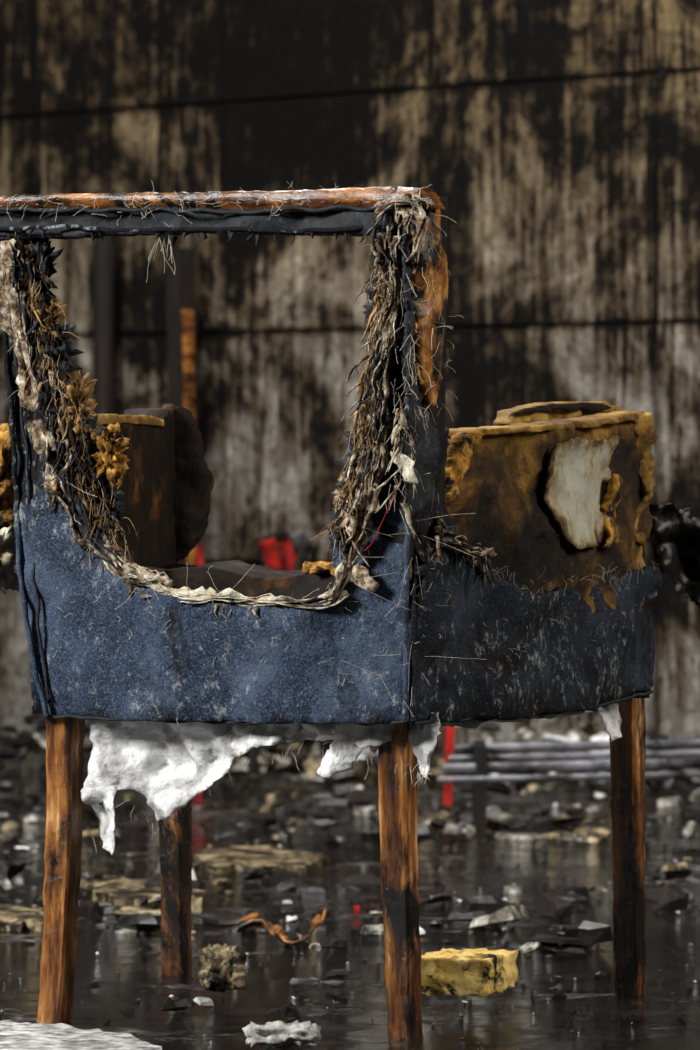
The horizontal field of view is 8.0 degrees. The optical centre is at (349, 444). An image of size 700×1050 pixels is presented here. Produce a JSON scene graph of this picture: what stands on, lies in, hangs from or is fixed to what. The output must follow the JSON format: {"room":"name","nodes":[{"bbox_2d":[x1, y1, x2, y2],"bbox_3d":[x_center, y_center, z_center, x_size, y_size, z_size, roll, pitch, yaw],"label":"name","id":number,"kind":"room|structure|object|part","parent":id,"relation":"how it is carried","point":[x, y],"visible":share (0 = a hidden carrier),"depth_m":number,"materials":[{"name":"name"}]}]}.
{"room":"fire-damaged room","nodes":[
{"label":"fire-damaged room","id":0,"kind":"room"},
{"bbox_2d":[0,0,699,782],"bbox_3d":[-0.006,-0.925,9.552,8.325,3.051,0.127,0,0,45],"label":"wall","id":1,"kind":"structure","parent":0,"point":[561,138],"depth_m":9.46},
{"bbox_2d":[93,191,114,413],"bbox_3d":[-0.485,0.050,9.861,0.044,1.100,0.042,0,0,0],"label":"pipe","id":2,"kind":"object","parent":1,"relation":"attached to","point":[103,251],"visible":0.44,"depth_m":9.84,"materials":[{"name":"metal"}]},
{"bbox_2d":[0,748,699,1049],"bbox_3d":[0.000,0.600,6.000,12.000,0.001,16.000,0,0,0],"label":"floor","id":3,"kind":"structure","parent":0,"point":[669,935],"depth_m":6.05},
{"bbox_2d":[0,845,330,1049],"bbox_3d":[-0.290,0.590,6.009,0.379,0.019,2.741,0,0,4],"label":"boards","id":4,"kind":"object","parent":3,"relation":"on","point":[123,891],"visible":0.75,"depth_m":6.42,"materials":[{"name":"wood"}]},
{"bbox_2d":[166,248,197,565],"bbox_3d":[-0.311,0.110,9.647,0.060,0.981,0.082,0,0,-44],"label":"post","id":5,"kind":"object","parent":3,"relation":"on","point":[181,304],"visible":0.29,"depth_m":9.64,"materials":[{"name":"brown wood"}]},
{"bbox_2d":[195,535,203,793],"bbox_3d":[-0.260,0.365,8.600,0.018,0.470,0.014,0,0,0],"label":"post","id":6,"kind":"object","parent":3,"relation":"on","point":[199,552],"visible":0.09,"depth_m":8.59,"materials":[{"name":"paint"}]},
{"bbox_2d":[197,943,246,992],"bbox_3d":[-0.140,0.573,5.485,0.055,0.054,0.049,0,0,-12],"label":"chunk","id":7,"kind":"object","parent":3,"relation":"on","point":[221,968],"visible":1,"depth_m":5.47,"materials":[{"name":"beige"}]},
{"bbox_2d":[242,1020,321,1049],"bbox_3d":[-0.066,0.585,4.957,0.076,0.030,0.052,0,0,-14],"label":"chunk","id":8,"kind":"object","parent":3,"relation":"on","point":[276,1034],"visible":1,"depth_m":4.94,"materials":[{"name":"white"}]},
{"bbox_2d":[236,901,329,944],"bbox_3d":[-0.082,0.582,6.085,0.113,0.029,0.312,0,0,0],"label":"scrap","id":9,"kind":"object","parent":3,"relation":"on","point":[258,918],"visible":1,"depth_m":6.08,"materials":[{"name":"orange metal"}]},
{"bbox_2d":[247,530,327,774],"bbox_3d":[-0.097,0.373,9.021,0.164,0.438,0.280,0,0,6],"label":"folding stool","id":10,"kind":"object","parent":3,"relation":"on","point":[296,548],"visible":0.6,"depth_m":8.95,"materials":[{"name":"red paint"}]},
{"bbox_3d":[-0.117,0.223,9.000,0.058,0.125,0.236,0,0,9],"label":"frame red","id":11,"kind":"part","parent":10,"relation":"part of","materials":[{"name":"paint"}]},
{"bbox_2d":[0,180,699,1039],"bbox_3d":[-0.035,0.166,5.301,0.689,0.867,0.727,0,0,23],"label":"armchair","id":12,"kind":"object","parent":3,"relation":"on","point":[497,572],"visible":1,"depth_m":5.11,"materials":[{"name":"blue fabric"}]},
{"bbox_3d":[-0.301,0.420,5.200,0.042,0.360,0.036,0,0,26],"label":"leg","id":13,"kind":"part","parent":12,"relation":"part of","materials":[{"name":"brown wood"}]},
{"bbox_3d":[-0.242,0.058,5.482,0.055,0.197,0.542,0,0,11],"label":"arm","id":14,"kind":"part","parent":12,"relation":"part of"},
{"bbox_3d":[-0.200,0.420,5.660,0.036,0.360,0.033,0,0,26],"label":"leg","id":15,"kind":"part","parent":12,"relation":"part of","materials":[{"name":"brown wood"}]},
{"bbox_3d":[-0.143,-0.227,5.056,0.488,0.039,0.065,0,0,26],"label":"rail","id":16,"kind":"part","parent":12,"relation":"part of","materials":[{"name":"fabric"}]},
{"bbox_3d":[-0.142,0.032,5.062,0.460,0.502,0.065,0,0,25],"label":"panel","id":17,"kind":"part","parent":12,"relation":"part of","materials":[{"name":"blue fabric"}]},
{"bbox_3d":[-0.146,-0.241,5.017,0.511,0.052,0.049,0,0,26],"label":"fibre rail","id":18,"kind":"part","parent":12,"relation":"part of","materials":[{"name":"brown wood"}]},
{"bbox_3d":[-0.140,-0.244,5.040,0.506,0.024,0.043,0,0,26],"label":"rail","id":19,"kind":"part","parent":12,"relation":"part of","materials":[{"name":"brown wood"}]},
{"bbox_2d":[135,560,409,603],"bbox_3d":[-0.028,0.150,5.298,0.515,0.061,0.432,0,0,19],"label":"seat cushion","id":20,"kind":"object","parent":12,"relation":"on","point":[156,581],"depth_m":5.09,"materials":[{"name":"brown fabric"}]},
{"bbox_3d":[0.051,0.420,5.059,0.039,0.360,0.035,0,0,27],"label":"leg","id":21,"kind":"part","parent":12,"relation":"part of","materials":[{"name":"brown wood"}]},
{"bbox_3d":[0.069,-0.227,4.938,0.014,0.043,0.055,0,0,39],"label":"post","id":22,"kind":"part","parent":12,"relation":"part of","materials":[{"name":"beige fabric"}]},
{"bbox_3d":[0.063,-0.067,4.992,0.070,0.363,0.113,0,0,0],"label":"post","id":23,"kind":"part","parent":12,"relation":"part of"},
{"bbox_3d":[0.076,-0.129,4.940,0.076,0.246,0.115,0,0,0],"label":"fibre post","id":24,"kind":"part","parent":12,"relation":"part of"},
{"bbox_3d":[0.080,-0.138,4.959,0.023,0.198,0.071,0,0,30],"label":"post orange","id":25,"kind":"part","parent":12,"relation":"part of","materials":[{"name":"wood"}]},
{"bbox_3d":[0.198,0.132,5.208,0.044,0.300,0.532,0,0,32],"label":"panel","id":26,"kind":"part","parent":12,"relation":"part of","materials":[{"name":"fabric"}]},
{"bbox_3d":[0.303,0.420,5.464,0.033,0.360,0.033,0,0,29],"label":"leg","id":27,"kind":"part","parent":12,"relation":"part of","materials":[{"name":"brown wood"}]},
{"bbox_2d":[0,761,699,1049],"bbox_3d":[-0.009,0.580,7.286,2.887,0.040,5.320,0,0,0],"label":"debris","id":28,"kind":"object","parent":3,"relation":"on","point":[490,910],"visible":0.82,"depth_m":6.80,"materials":[{"name":"paint"}]},
{"bbox_2d":[0,713,699,808],"bbox_3d":[-0.513,0.525,9.572,5.629,0.150,0.471,0,0,45],"label":"rubble heap","id":29,"kind":"object","parent":3,"relation":"on","point":[16,747],"visible":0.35,"depth_m":8.88,"materials":[{"name":"paint"}]},
{"bbox_2d":[443,726,454,805],"bbox_3d":[0.164,0.475,8.250,0.022,0.251,0.014,0,0,0],"label":"post","id":30,"kind":"object","parent":3,"relation":"on","point":[449,736],"visible":0.34,"depth_m":8.24,"materials":[{"name":"paint"}]},
{"bbox_2d":[421,948,518,996],"bbox_3d":[0.126,0.576,5.456,0.093,0.048,0.120,0,0,21],"label":"foam block","id":31,"kind":"object","parent":3,"relation":"on","point":[482,972],"visible":0.95,"depth_m":5.41,"materials":[{"name":"yellow plastic"}]},
{"bbox_2d":[437,738,699,838],"bbox_3d":[0.526,0.528,7.702,0.788,0.144,0.173,0,0,0],"label":"pipes","id":32,"kind":"object","parent":3,"relation":"on","point":[483,764],"visible":1,"depth_m":7.66,"materials":[{"name":"metal"}]}
]}

